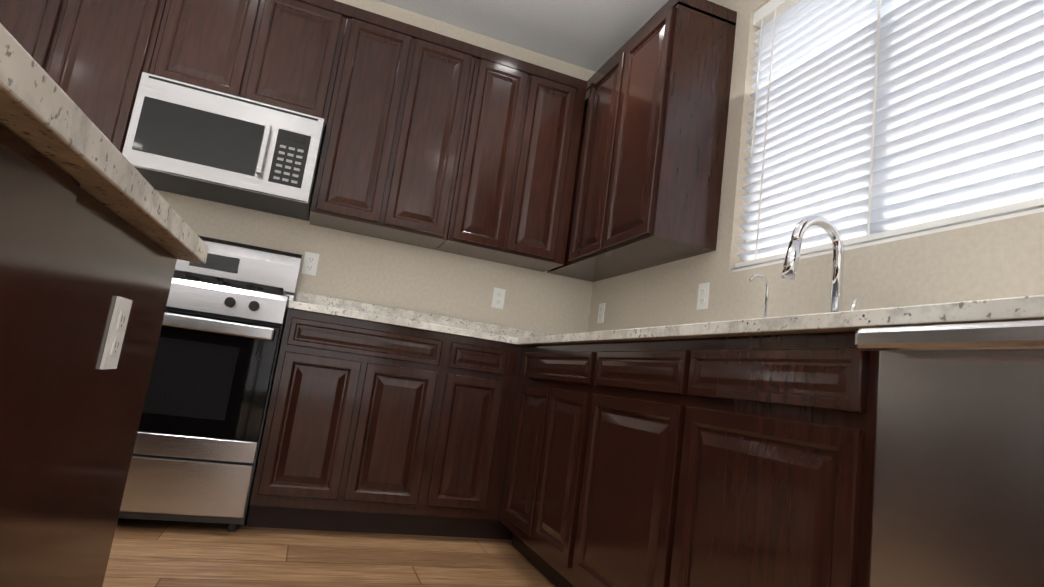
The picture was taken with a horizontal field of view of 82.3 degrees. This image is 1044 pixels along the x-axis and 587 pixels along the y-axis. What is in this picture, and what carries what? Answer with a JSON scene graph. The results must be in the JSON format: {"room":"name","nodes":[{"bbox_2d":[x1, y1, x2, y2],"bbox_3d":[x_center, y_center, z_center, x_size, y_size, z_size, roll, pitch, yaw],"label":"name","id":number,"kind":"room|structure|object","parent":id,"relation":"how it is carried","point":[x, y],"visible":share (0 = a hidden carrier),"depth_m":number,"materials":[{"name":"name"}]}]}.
{"room":"kitchen","nodes":[
{"label":"kitchen","id":0,"kind":"room"},
{"bbox_2d":[102,508,555,586],"bbox_3d":[-1.852,0.349,-0.975,7.300,0.060,7.300,11,-9,-18],"label":"floor","id":1,"kind":"structure","parent":0,"point":[153,553],"depth_m":2.14,"materials":[{"name":"brown wood"}]},
{"bbox_2d":[0,115,187,586],"bbox_3d":[-0.916,0.139,-0.068,1.122,0.874,2.356,11,-9,-18],"label":"kitchen island","id":2,"kind":"object","parent":1,"relation":"on","point":[93,224],"depth_m":0.80,"materials":[{"name":"brown wood"}]},
{"bbox_2d":[0,23,208,263],"bbox_3d":[-0.855,-0.308,0.000,1.202,0.040,2.436,11,-9,-18],"label":"island countertop","id":3,"kind":"structure","parent":2,"relation":"on","point":[29,97],"depth_m":0.60,"materials":[{"name":"beige stone"}]},
{"bbox_2d":[100,296,132,369],"bbox_3d":[-0.653,0.064,0.964,0.006,0.115,0.070,11,-9,-18],"label":"outlet","id":4,"kind":"object","parent":2,"relation":"attached to","point":[115,335],"visible":1,"depth_m":0.95,"materials":[{"name":"white plastic"}]},
{"bbox_2d":[118,235,301,531],"bbox_3d":[-1.431,0.293,2.497,0.752,1.200,0.722,11,-9,-18],"label":"range","id":5,"kind":"object","parent":1,"relation":"on","point":[196,450],"visible":0.65,"depth_m":2.26,"materials":[{"name":"silver metal"}]},
{"bbox_2d":[246,309,453,534],"bbox_3d":[-0.804,0.583,2.771,0.677,0.884,0.628,11,-9,-18],"label":"base cabinet","id":6,"kind":"object","parent":1,"relation":"on","point":[372,427],"depth_m":2.49,"materials":[{"name":"brown wood"}]},
{"bbox_2d":[422,335,513,538],"bbox_3d":[-0.357,0.667,2.921,0.283,0.884,0.628,11,-9,-18],"label":"base cabinet","id":7,"kind":"object","parent":1,"relation":"on","point":[478,371],"depth_m":2.65,"materials":[{"name":"brown wood"}]},
{"bbox_2d":[486,345,521,539],"bbox_3d":[0.092,0.752,3.073,0.680,0.884,0.628,11,-9,-18],"label":"base cabinet","id":8,"kind":"object","parent":1,"relation":"on","point":[496,530],"depth_m":2.72,"materials":[{"name":"brown wood"}]},
{"bbox_2d":[288,291,515,343],"bbox_3d":[-0.587,0.111,2.886,0.989,0.132,0.648,11,-9,-18],"label":"countertop","id":9,"kind":"structure","parent":8,"relation":"on","point":[307,302],"depth_m":3.05,"materials":[{"name":"stone"}]},
{"bbox_2d":[512,295,1043,345],"bbox_3d":[0.738,0.094,1.574,0.651,0.132,3.998,11,-9,-18],"label":"countertop","id":10,"kind":"structure","parent":8,"relation":"on","point":[1026,308],"depth_m":1.10,"materials":[{"name":"stone"}]},
{"bbox_2d":[749,274,768,317],"bbox_3d":[0.816,0.070,2.043,0.096,0.279,0.054,11,-9,-18],"label":"tap","id":11,"kind":"object","parent":10,"relation":"on","point":[762,277],"visible":0.42,"depth_m":2.07,"materials":[{"name":"silver metal"}]},
{"bbox_2d":[781,216,857,311],"bbox_3d":[0.875,-0.034,1.758,0.238,0.412,0.099,11,-9,-18],"label":"faucet","id":12,"kind":"object","parent":10,"relation":"on","point":[790,265],"visible":0.6,"depth_m":1.78,"materials":[{"name":"silver metal"}]},
{"bbox_2d":[499,332,879,586],"bbox_3d":[0.783,0.564,1.215,0.628,0.883,3.387,11,-9,-18],"label":"base cabinet","id":13,"kind":"object","parent":1,"relation":"on","point":[745,461],"visible":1,"depth_m":1.42,"materials":[{"name":"brown wood"}]},
{"bbox_2d":[855,320,1043,586],"bbox_3d":[0.904,0.514,0.758,0.690,0.878,0.598,11,-9,-18],"label":"dishwasher","id":14,"kind":"object","parent":1,"relation":"on","point":[958,493],"visible":1,"depth_m":0.85,"materials":[{"name":"silver metal"}]},
{"bbox_2d":[156,0,595,334],"bbox_3d":[-2.861,-0.656,2.582,7.300,2.700,0.150,11,-9,-18],"label":"wall","id":15,"kind":"structure","parent":0,"point":[366,269],"depth_m":3.28,"materials":[{"name":"paint"}]},
{"bbox_2d":[0,0,63,71],"bbox_3d":[-2.190,-1.127,2.615,0.357,1.068,0.324,11,-9,-18],"label":"upper cabinet","id":16,"kind":"object","parent":15,"relation":"attached to","point":[33,23],"depth_m":2.50,"materials":[{"name":"brown wood"}]},
{"bbox_2d":[46,0,167,152],"bbox_3d":[-1.858,-1.064,2.727,0.355,1.068,0.324,11,-9,-18],"label":"upper cabinet","id":17,"kind":"object","parent":15,"relation":"attached to","point":[101,51],"depth_m":2.57,"materials":[{"name":"brown wood"}]},
{"bbox_2d":[148,0,263,97],"bbox_3d":[-1.482,-1.210,2.877,0.381,0.637,0.324,11,-9,-18],"label":"upper cabinet","id":18,"kind":"object","parent":15,"relation":"attached to","point":[210,44],"depth_m":2.72,"materials":[{"name":"brown wood"}]},
{"bbox_2d":[244,0,351,123],"bbox_3d":[-1.127,-1.143,2.996,0.381,0.637,0.324,11,-9,-18],"label":"upper cabinet","id":19,"kind":"object","parent":15,"relation":"attached to","point":[296,59],"depth_m":2.85,"materials":[{"name":"brown wood"}]},
{"bbox_2d":[122,72,324,220],"bbox_3d":[-1.357,-0.665,2.800,0.756,0.412,0.441,11,-9,-18],"label":"microwave","id":20,"kind":"object","parent":19,"relation":"attached to","point":[190,140],"visible":1,"depth_m":2.64,"materials":[{"name":"silver metal"}]},
{"bbox_2d":[301,252,319,275],"bbox_3d":[-1.091,-0.154,3.078,0.070,0.115,0.006,11,-9,-18],"label":"electrical outlet","id":21,"kind":"object","parent":15,"relation":"attached to","point":[310,264],"visible":1,"depth_m":3.08,"materials":[{"name":"white plastic"}]},
{"bbox_2d":[310,6,419,238],"bbox_3d":[-0.820,-0.868,3.077,0.331,1.068,0.324,11,-9,-18],"label":"upper cabinet","id":22,"kind":"object","parent":15,"relation":"attached to","point":[353,185],"depth_m":2.93,"materials":[{"name":"brown wood"}]},
{"bbox_2d":[380,28,479,250],"bbox_3d":[-0.511,-0.810,3.182,0.332,1.068,0.324,11,-9,-18],"label":"upper cabinet","id":23,"kind":"object","parent":15,"relation":"attached to","point":[436,141],"depth_m":3.04,"materials":[{"name":"brown wood"}]},
{"bbox_2d":[440,47,535,260],"bbox_3d":[-0.214,-0.754,3.282,0.305,1.068,0.324,11,-9,-18],"label":"upper cabinet","id":24,"kind":"object","parent":15,"relation":"attached to","point":[486,202],"depth_m":3.14,"materials":[{"name":"brown wood"}]},
{"bbox_2d":[491,287,505,308],"bbox_3d":[-0.134,0.027,3.400,0.070,0.115,0.006,11,-9,-18],"label":"electrical outlet","id":25,"kind":"object","parent":15,"relation":"attached to","point":[498,298],"visible":1,"depth_m":3.40,"materials":[{"name":"white plastic"}]},
{"bbox_2d":[492,65,587,271],"bbox_3d":[0.091,-0.696,3.385,0.349,1.068,0.324,11,-9,-18],"label":"upper cabinet","id":26,"kind":"object","parent":15,"relation":"attached to","point":[548,165],"depth_m":3.24,"materials":[{"name":"brown wood"}]},
{"bbox_2d":[547,90,614,281],"bbox_3d":[0.412,-0.657,3.484,0.324,1.108,0.343,11,-9,-18],"label":"upper cabinet","id":27,"kind":"object","parent":15,"relation":"attached to","point":[577,273],"depth_m":3.42,"materials":[{"name":"brown wood"}]},
{"bbox_2d":[378,0,668,71],"bbox_3d":[-1.480,-2.354,-0.563,7.300,0.060,7.300,11,-9,-18],"label":"ceiling","id":28,"kind":"structure","parent":0,"point":[594,35],"depth_m":3.34,"materials":[{"name":"paint"}]},
{"bbox_2d":[587,0,1043,331],"bbox_3d":[1.669,-0.372,0.355,0.150,2.700,7.000,11,-9,-18],"label":"wall","id":29,"kind":"structure","parent":0,"point":[1003,258],"depth_m":2.10,"materials":[{"name":"paint"}]},
{"bbox_2d":[597,303,605,322],"bbox_3d":[0.455,0.113,3.433,0.006,0.115,0.070,11,-9,-18],"label":"electrical outlet","id":30,"kind":"object","parent":29,"relation":"attached to","point":[601,311],"visible":1,"depth_m":3.43,"materials":[{"name":"white plastic"}]},
{"bbox_2d":[563,46,646,275],"bbox_3d":[0.534,-0.692,3.142,0.324,1.108,0.388,11,-9,-18],"label":"upper cabinet","id":31,"kind":"object","parent":29,"relation":"attached to","point":[595,138],"depth_m":3.12,"materials":[{"name":"brown wood"}]},
{"bbox_2d":[595,0,736,267],"bbox_3d":[0.671,-0.732,2.757,0.324,1.108,0.432,11,-9,-18],"label":"upper cabinet","id":32,"kind":"object","parent":29,"relation":"attached to","point":[648,179],"depth_m":2.59,"materials":[{"name":"brown wood"}]},
{"bbox_2d":[696,282,709,309],"bbox_3d":[0.772,0.012,2.549,0.006,0.115,0.070,11,-9,-18],"label":"electrical outlet","id":33,"kind":"object","parent":29,"relation":"attached to","point":[703,296],"visible":1,"depth_m":2.54,"materials":[{"name":"white plastic"}]},
{"bbox_2d":[730,207,1043,272],"bbox_3d":[1.120,-0.136,1.857,0.146,0.012,1.248,11,-9,-18],"label":"window sill","id":34,"kind":"structure","parent":29,"relation":"attached to","point":[1023,213],"depth_m":1.67,"materials":[{"name":"white paint"}]},
{"bbox_3d":[1.234,-0.698,1.956,0.050,1.149,1.248,11,-9,-18],"label":"window","id":35,"kind":"structure","parent":0,"visible":0},
{"bbox_2d":[735,0,1043,268],"bbox_3d":[1.163,-0.717,1.933,0.073,1.136,1.242,11,-9,-18],"label":"window blinds","id":36,"kind":"object","parent":35,"relation":"attached to","point":[865,114],"visible":0.98,"depth_m":1.87,"materials":[{"name":"white plastic"}]}
]}

